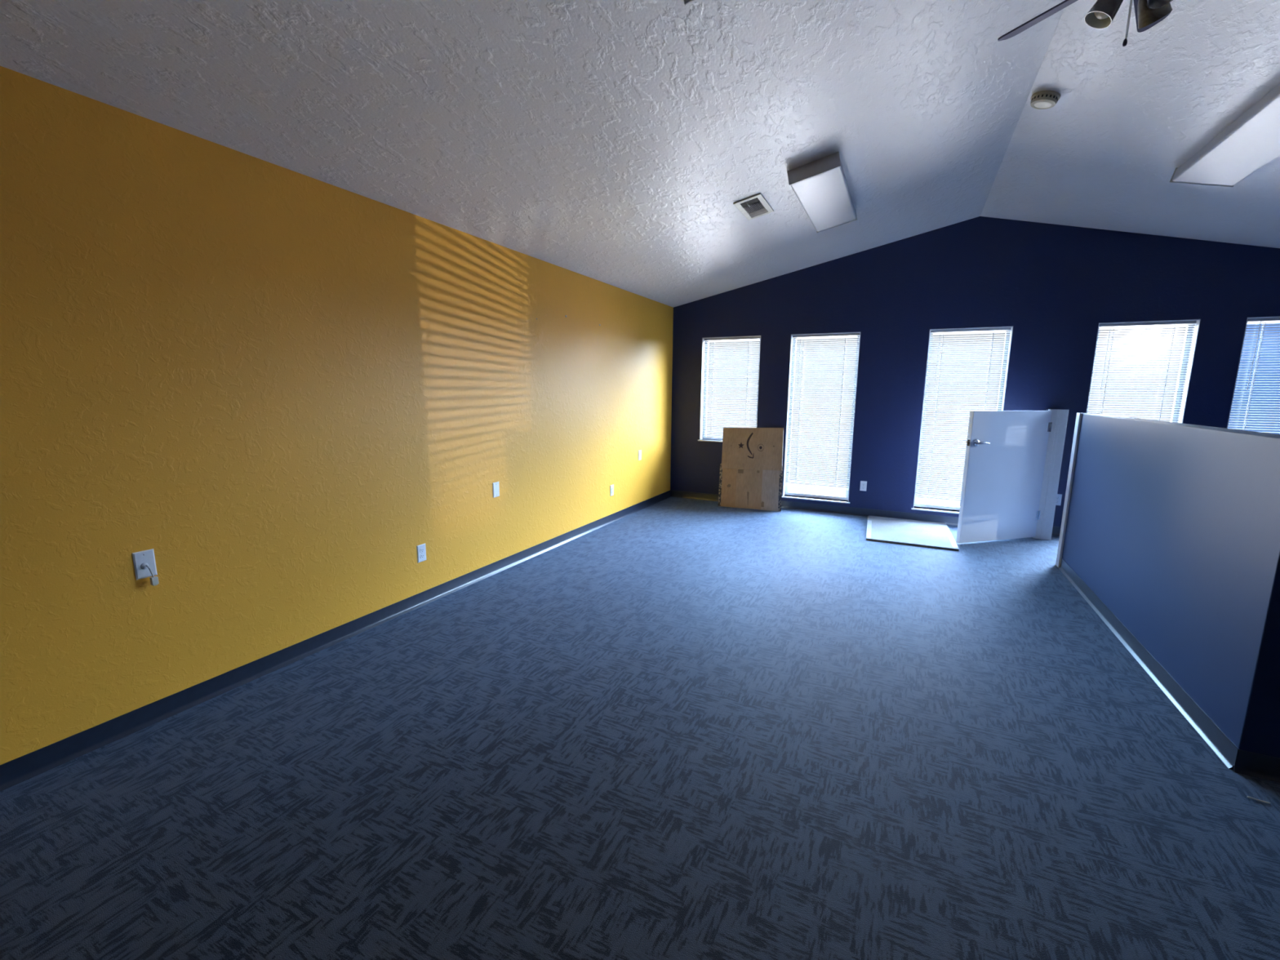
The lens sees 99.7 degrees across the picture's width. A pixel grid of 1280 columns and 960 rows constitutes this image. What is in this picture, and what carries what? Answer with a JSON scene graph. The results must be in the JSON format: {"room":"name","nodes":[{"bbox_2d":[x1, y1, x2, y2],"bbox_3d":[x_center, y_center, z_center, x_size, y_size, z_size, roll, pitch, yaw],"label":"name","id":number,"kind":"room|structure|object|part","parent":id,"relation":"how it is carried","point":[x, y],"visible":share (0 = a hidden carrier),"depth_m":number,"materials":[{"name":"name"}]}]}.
{"room":"empty office","nodes":[
{"label":"empty office","id":0,"kind":"room"},
{"bbox_2d":[0,66,673,764],"bbox_3d":[-1.818,-0.290,2.792,0.150,2.465,10.122,5,11,26],"label":"wall","id":1,"kind":"structure","parent":0,"point":[279,384],"depth_m":2.52,"materials":[{"name":"yellow paint"}]},
{"bbox_2d":[132,548,159,586],"bbox_3d":[-2.042,0.368,2.237,0.036,0.149,0.070,5,11,26],"label":"outlet","id":2,"kind":"object","parent":1,"relation":"attached to","point":[144,563],"visible":1,"depth_m":2.24,"materials":[{"name":"white plastic"}]},
{"bbox_2d":[0,490,671,791],"bbox_3d":[-1.753,0.889,2.951,0.016,0.088,9.822,5,11,26],"label":"baseboard","id":3,"kind":"structure","parent":1,"relation":"attached to","point":[13,772],"depth_m":2.62,"materials":[{"name":"plastic"}]},
{"bbox_2d":[416,543,426,562],"bbox_3d":[-1.433,0.480,3.545,0.009,0.114,0.070,5,11,26],"label":"power outlet","id":4,"kind":"object","parent":1,"relation":"attached to","point":[421,549],"visible":1,"depth_m":3.54,"materials":[{"name":"white plastic"}]},
{"bbox_2d":[492,481,499,497],"bbox_3d":[-1.105,0.074,4.149,0.008,0.114,0.070,5,11,26],"label":"blank wall plate","id":5,"kind":"object","parent":1,"relation":"attached to","point":[495,485],"visible":1,"depth_m":4.14,"materials":[{"name":"white plastic"}]},
{"bbox_2d":[610,484,613,496],"bbox_3d":[-0.300,0.112,5.819,0.009,0.114,0.070,5,11,26],"label":"power outlet","id":6,"kind":"object","parent":1,"relation":"attached to","point":[611,486],"visible":1,"depth_m":5.82,"materials":[{"name":"white plastic"}]},
{"bbox_2d":[638,449,641,460],"bbox_3d":[0.000,-0.293,6.364,0.008,0.114,0.070,5,11,26],"label":"blank wall plate","id":7,"kind":"object","parent":1,"relation":"attached to","point":[640,451],"visible":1,"depth_m":6.36,"materials":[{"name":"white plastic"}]},
{"bbox_2d":[0,497,1279,959],"bbox_3d":[1.187,1.252,1.545,6.870,0.120,10.122,5,11,26],"label":"floor","id":8,"kind":"structure","parent":0,"point":[673,728],"depth_m":1.95,"materials":[{"name":"carpet"}]},
{"bbox_2d":[718,427,783,511],"bbox_3d":[1.356,-0.150,6.588,0.803,0.983,0.290,5,11,26],"label":"carton","id":9,"kind":"object","parent":8,"relation":"on","point":[751,473],"visible":1,"depth_m":6.58,"materials":[{"name":"cardboard"}]},
{"bbox_3d":[1.100,0.065,6.679,0.200,0.517,0.147,4,10,20],"label":"panel","id":10,"kind":"part","parent":9,"relation":"part of","materials":[{"name":"cardboard"}]},
{"bbox_3d":[1.330,0.079,6.589,0.334,0.523,0.141,4,10,20],"label":"panel","id":11,"kind":"part","parent":9,"relation":"part of","materials":[{"name":"cardboard"}]},
{"bbox_2d":[746,432,753,458],"bbox_3d":[1.351,-0.424,6.603,0.077,0.311,0.093,0,9,-3],"label":"print","id":12,"kind":"object","parent":9,"relation":"attached to","point":[749,435],"depth_m":6.62},
{"bbox_3d":[1.569,0.097,6.493,0.218,0.529,0.129,4,10,20],"label":"panel","id":13,"kind":"part","parent":9,"relation":"part of","materials":[{"name":"cardboard"}]},
{"bbox_2d":[866,515,959,551],"bbox_3d":[2.756,0.525,5.548,0.832,0.019,1.071,5,11,26],"label":"panel","id":14,"kind":"object","parent":8,"relation":"on","point":[881,529],"visible":1,"depth_m":5.44,"materials":[{"name":"plastic"}]},
{"bbox_2d":[1247,795,1270,804],"bbox_3d":[2.190,1.133,1.910,0.056,0.006,0.008,7,11,34],"label":"scrap","id":15,"kind":"object","parent":8,"relation":"on","point":[1247,796],"visible":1,"depth_m":1.91,"materials":[{"name":"beige metal"}]},
{"bbox_2d":[0,0,1279,306],"bbox_3d":[1.208,-1.587,1.071,6.870,0.983,10.122,5,11,26],"label":"ceiling","id":16,"kind":"structure","parent":0,"point":[615,143],"depth_m":2.68,"materials":[{"name":"white paint"}]},
{"bbox_2d":[684,0,695,5],"bbox_3d":[0.029,-1.677,1.313,0.341,0.155,1.235,5,11,26],"label":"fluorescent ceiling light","id":17,"kind":"object","parent":16,"relation":"attached to","point":[686,2],"visible":1,"depth_m":1.92,"materials":[{"name":"white plastic"}]},
{"bbox_2d":[733,192,773,220],"bbox_3d":[0.870,-2.076,4.109,0.202,0.050,0.431,5,11,26],"label":"ceiling vent","id":18,"kind":"object","parent":16,"relation":"in","point":[756,206],"visible":1,"depth_m":4.09,"materials":[{"name":"beige metal"}]},
{"bbox_2d":[786,151,857,232],"bbox_3d":[1.408,-2.129,4.080,0.341,0.155,1.235,5,11,26],"label":"fluorescent ceiling light","id":19,"kind":"object","parent":16,"relation":"attached to","point":[820,185],"visible":1,"depth_m":3.84,"materials":[{"name":"white plastic"}]},
{"bbox_2d":[1030,90,1060,109],"bbox_3d":[2.368,-2.221,3.155,0.145,0.073,0.144,-7,12,-38],"label":"smoke detector","id":20,"kind":"object","parent":16,"relation":"attached to","point":[1042,100],"visible":1,"depth_m":3.12,"materials":[{"name":"beige plastic"}]},
{"bbox_2d":[997,0,1172,46],"bbox_3d":[1.650,-1.722,1.714,0.832,0.589,0.860,5,11,26],"label":"ceiling fan","id":21,"kind":"object","parent":16,"relation":"hanging from","point":[1148,13],"visible":1,"depth_m":1.80,"materials":[{"name":"brown metal"}]},
{"bbox_3d":[1.499,-1.721,1.999,0.092,0.038,0.312,-4,10,-25],"label":"blade","id":22,"kind":"part","parent":21,"relation":"part of","materials":[{"name":"brown wood"}]},
{"bbox_3d":[1.547,-1.576,1.790,0.055,0.074,0.056,-5,11,-28],"label":"bulb","id":23,"kind":"part","parent":21,"relation":"part of","materials":[{"name":"white glass"}]},
{"bbox_3d":[1.543,-1.571,1.792,0.102,0.113,0.085,5,11,26],"label":"lamp shade","id":24,"kind":"part","parent":21,"relation":"part of","materials":[{"name":"black metal"}]},
{"bbox_3d":[1.606,-1.448,1.786,0.012,0.023,0.012,5,11,26],"label":"chain knob","id":25,"kind":"part","parent":21,"relation":"part of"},
{"bbox_3d":[1.607,-1.527,1.773,0.003,0.137,0.003,1,9,4],"label":"pull chain","id":26,"kind":"part","parent":21,"relation":"part of","materials":[{"name":"white plastic"}]},
{"bbox_3d":[1.617,-1.532,1.781,0.003,0.130,0.003,1,9,4],"label":"pull chain","id":27,"kind":"part","parent":21,"relation":"part of","materials":[{"name":"white plastic"}]},
{"bbox_3d":[1.836,-1.708,1.937,0.312,0.038,0.092,-8,13,-43],"label":"blade","id":28,"kind":"part","parent":21,"relation":"part of","materials":[{"name":"brown wood"}]},
{"bbox_3d":[1.712,-1.574,1.796,0.098,0.113,0.102,5,11,26],"label":"lamp shade","id":29,"kind":"part","parent":21,"relation":"part of","materials":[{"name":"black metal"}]},
{"bbox_3d":[1.637,-1.550,1.678,0.089,0.112,0.092,5,11,26],"label":"lamp shade","id":30,"kind":"part","parent":21,"relation":"part of","materials":[{"name":"black metal"}]},
{"bbox_2d":[1169,83,1279,187],"bbox_3d":[3.450,-1.907,3.019,0.342,0.164,1.225,5,11,26],"label":"fluorescent ceiling light","id":31,"kind":"object","parent":16,"relation":"attached to","point":[1251,142],"visible":1,"depth_m":3.09,"materials":[{"name":"white plastic"}]},
{"bbox_2d":[670,216,1279,527],"bbox_3d":[3.401,-1.080,5.691,6.570,3.149,0.150,5,11,26],"label":"wall","id":32,"kind":"structure","parent":0,"point":[1055,285],"depth_m":5.48,"materials":[{"name":"blue paint"}]},
{"bbox_2d":[697,335,760,442],"bbox_3d":[1.141,-1.130,6.797,0.780,1.301,0.172,5,11,26],"label":"window","id":33,"kind":"structure","parent":32,"relation":"in","point":[704,347],"depth_m":6.92,"materials":[{"name":"white paint"}]},
{"bbox_3d":[1.126,-0.493,6.883,0.780,0.016,0.127,5,11,26],"label":"sill","id":34,"kind":"part","parent":33,"relation":"part of","materials":[{"name":"white paint"}]},
{"bbox_2d":[702,336,760,438],"bbox_3d":[1.134,-1.143,6.782,0.722,1.257,0.038,5,11,26],"label":"window blind","id":35,"kind":"object","parent":33,"relation":"attached to","point":[754,337],"visible":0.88,"depth_m":6.78,"materials":[{"name":"white plastic"}]},
{"bbox_3d":[0.925,-1.153,6.891,0.004,1.225,0.027,5,11,26],"label":"ladder cord","id":36,"kind":"part","parent":35,"relation":"part of","materials":[{"name":"white fabric"}]},
{"bbox_3d":[1.329,-1.118,6.695,0.004,1.225,0.027,5,11,26],"label":"ladder cord","id":37,"kind":"part","parent":35,"relation":"part of","materials":[{"name":"white fabric"}]},
{"bbox_2d":[782,332,860,503],"bbox_3d":[2.131,-0.725,6.370,0.796,1.945,0.172,5,11,26],"label":"window","id":38,"kind":"structure","parent":32,"relation":"in","point":[785,486],"depth_m":6.46,"materials":[{"name":"white paint"}]},
{"bbox_3d":[2.114,0.230,6.508,0.796,0.016,0.127,5,11,26],"label":"sill","id":39,"kind":"part","parent":38,"relation":"part of","materials":[{"name":"white paint"}]},
{"bbox_2d":[785,333,860,487],"bbox_3d":[2.125,-0.808,6.342,0.738,1.758,0.038,5,11,26],"label":"window blind","id":40,"kind":"object","parent":38,"relation":"attached to","point":[844,334],"visible":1,"depth_m":6.35,"materials":[{"name":"white plastic"}]},
{"bbox_3d":[1.911,-0.819,6.454,0.004,1.726,0.027,5,11,26],"label":"ladder cord","id":41,"kind":"part","parent":40,"relation":"part of","materials":[{"name":"white fabric"}]},
{"bbox_3d":[2.121,0.053,6.491,0.732,0.011,0.022,5,11,26],"label":"rail","id":42,"kind":"part","parent":40,"relation":"part of","materials":[{"name":"white plastic"}]},
{"bbox_3d":[2.324,-0.782,6.253,0.004,1.726,0.027,5,11,26],"label":"ladder cord","id":43,"kind":"part","parent":40,"relation":"part of","materials":[{"name":"white plastic"}]},
{"bbox_2d":[859,480,866,491],"bbox_3d":[2.569,0.069,6.204,0.070,0.114,0.009,5,11,26],"label":"power outlet","id":44,"kind":"object","parent":32,"relation":"attached to","point":[863,483],"visible":1,"depth_m":6.20,"materials":[{"name":"white plastic"}]},
{"bbox_2d":[671,489,1060,535],"bbox_3d":[3.360,0.442,5.866,6.554,0.088,0.016,5,11,26],"label":"baseboard","id":45,"kind":"structure","parent":32,"relation":"attached to","point":[713,497],"depth_m":6.30,"materials":[{"name":"plastic"}]},
{"bbox_2d":[911,326,1013,514],"bbox_3d":[3.409,-0.612,5.750,0.773,1.945,0.172,5,11,26],"label":"window","id":46,"kind":"structure","parent":32,"relation":"in","point":[937,507],"depth_m":5.82,"materials":[{"name":"white paint"}]},
{"bbox_3d":[3.392,0.343,5.889,0.773,0.016,0.127,5,11,26],"label":"sill","id":47,"kind":"part","parent":46,"relation":"part of","materials":[{"name":"white paint"}]},
{"bbox_2d":[915,327,1011,500],"bbox_3d":[3.403,-0.673,5.727,0.715,1.802,0.038,5,11,26],"label":"window blind","id":48,"kind":"object","parent":46,"relation":"attached to","point":[984,330],"visible":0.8,"depth_m":5.75,"materials":[{"name":"white plastic"}]},
{"bbox_3d":[3.196,-0.684,5.835,0.004,1.770,0.027,5,11,26],"label":"ladder cord","id":49,"kind":"part","parent":48,"relation":"part of","materials":[{"name":"white plastic"}]},
{"bbox_3d":[3.399,0.209,5.879,0.709,0.011,0.022,5,11,26],"label":"rail","id":50,"kind":"part","parent":48,"relation":"part of","materials":[{"name":"white plastic"}]},
{"bbox_3d":[3.597,-0.648,5.641,0.004,1.770,0.027,5,11,26],"label":"ladder cord","id":51,"kind":"part","parent":48,"relation":"part of","materials":[{"name":"white fabric"}]},
{"bbox_2d":[1055,493,1062,505],"bbox_3d":[4.188,0.198,5.417,0.070,0.114,0.009,5,11,26],"label":"power outlet","id":52,"kind":"object","parent":32,"relation":"attached to","point":[1059,495],"visible":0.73,"depth_m":5.41,"materials":[{"name":"white plastic"}]},
{"bbox_2d":[1085,319,1200,422],"bbox_3d":[4.662,-0.501,5.144,0.748,1.945,0.172,5,11,26],"label":"window","id":53,"kind":"structure","parent":32,"relation":"in","point":[1197,324],"depth_m":4.94,"materials":[{"name":"white paint"}]},
{"bbox_2d":[1086,320,1196,422],"bbox_3d":[4.656,-0.584,5.117,0.690,1.758,0.038,5,11,26],"label":"window blind","id":54,"kind":"object","parent":53,"relation":"attached to","point":[1174,323],"visible":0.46,"depth_m":5.04,"materials":[{"name":"white plastic"}]},
{"bbox_3d":[4.456,-0.594,5.221,0.004,1.726,0.027,5,11,26],"label":"ladder cord","id":55,"kind":"part","parent":54,"relation":"part of","materials":[{"name":"white fabric"}]},
{"bbox_3d":[4.843,-0.560,5.034,0.004,1.726,0.027,5,11,26],"label":"ladder cord","id":56,"kind":"part","parent":54,"relation":"part of","materials":[{"name":"white fabric"}]},
{"bbox_2d":[1226,315,1279,428],"bbox_3d":[5.578,-0.420,4.700,0.773,1.945,0.172,5,11,26],"label":"window","id":57,"kind":"structure","parent":32,"relation":"in","point":[1269,322],"depth_m":4.68,"materials":[{"name":"white paint"}]},
{"bbox_2d":[1227,317,1279,433],"bbox_3d":[5.572,-0.503,4.673,0.715,1.758,0.038,5,11,26],"label":"window blind","id":58,"kind":"object","parent":57,"relation":"attached to","point":[1260,320],"visible":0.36,"depth_m":4.70,"materials":[{"name":"white plastic"}]},
{"bbox_3d":[5.365,-0.514,4.781,0.004,1.726,0.027,5,11,26],"label":"ladder cord","id":59,"kind":"part","parent":58,"relation":"part of","materials":[{"name":"white fabric"}]},
{"bbox_2d":[1062,413,1279,758],"bbox_3d":[4.031,0.392,2.629,2.544,1.263,2.751,5,11,26],"label":"wall partition","id":60,"kind":"structure","parent":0,"point":[1175,527],"depth_m":2.47,"materials":[{"name":"blue paint"}]},
{"bbox_2d":[1055,413,1100,567],"bbox_3d":[3.536,0.098,4.352,0.145,1.267,0.088,5,11,26],"label":"trim","id":61,"kind":"structure","parent":60,"relation":"attached to","point":[1078,418],"depth_m":4.36,"materials":[{"name":"white paint"}]},
{"bbox_2d":[1057,557,1238,769],"bbox_3d":[2.862,0.875,3.249,0.016,0.088,2.677,5,11,26],"label":"baseboard","id":62,"kind":"structure","parent":60,"relation":"attached to","point":[1224,748],"depth_m":2.65,"materials":[{"name":"plastic"}]},
{"bbox_2d":[1232,749,1279,782],"bbox_3d":[3.414,1.170,1.501,2.548,0.088,0.016,5,11,26],"label":"baseboard","id":63,"kind":"structure","parent":60,"relation":"attached to","point":[1246,762],"depth_m":2.03,"materials":[{"name":"plastic"}]},
{"bbox_3d":[4.029,-0.059,5.327,0.125,1.263,0.234,5,11,26],"label":"wall","id":64,"kind":"structure","parent":0,"visible":0},
{"bbox_2d":[955,410,1052,542],"bbox_3d":[3.459,-0.035,5.128,0.945,1.241,0.162,-2,10,-15],"label":"door","id":65,"kind":"structure","parent":64,"relation":"in","point":[1006,451],"depth_m":5.10,"materials":[{"name":"white paint"}]},
{"bbox_3d":[3.123,-0.347,4.982,0.116,0.023,0.162,-2,10,-15],"label":"lever handle","id":66,"kind":"part","parent":65,"relation":"part of","materials":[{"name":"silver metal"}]},
{"bbox_2d":[1032,408,1068,540],"bbox_3d":[3.978,-0.046,5.239,0.145,1.267,0.085,5,11,26],"label":"trim","id":67,"kind":"structure","parent":64,"relation":"attached to","point":[1059,418],"depth_m":5.20,"materials":[{"name":"white paint"}]}
]}

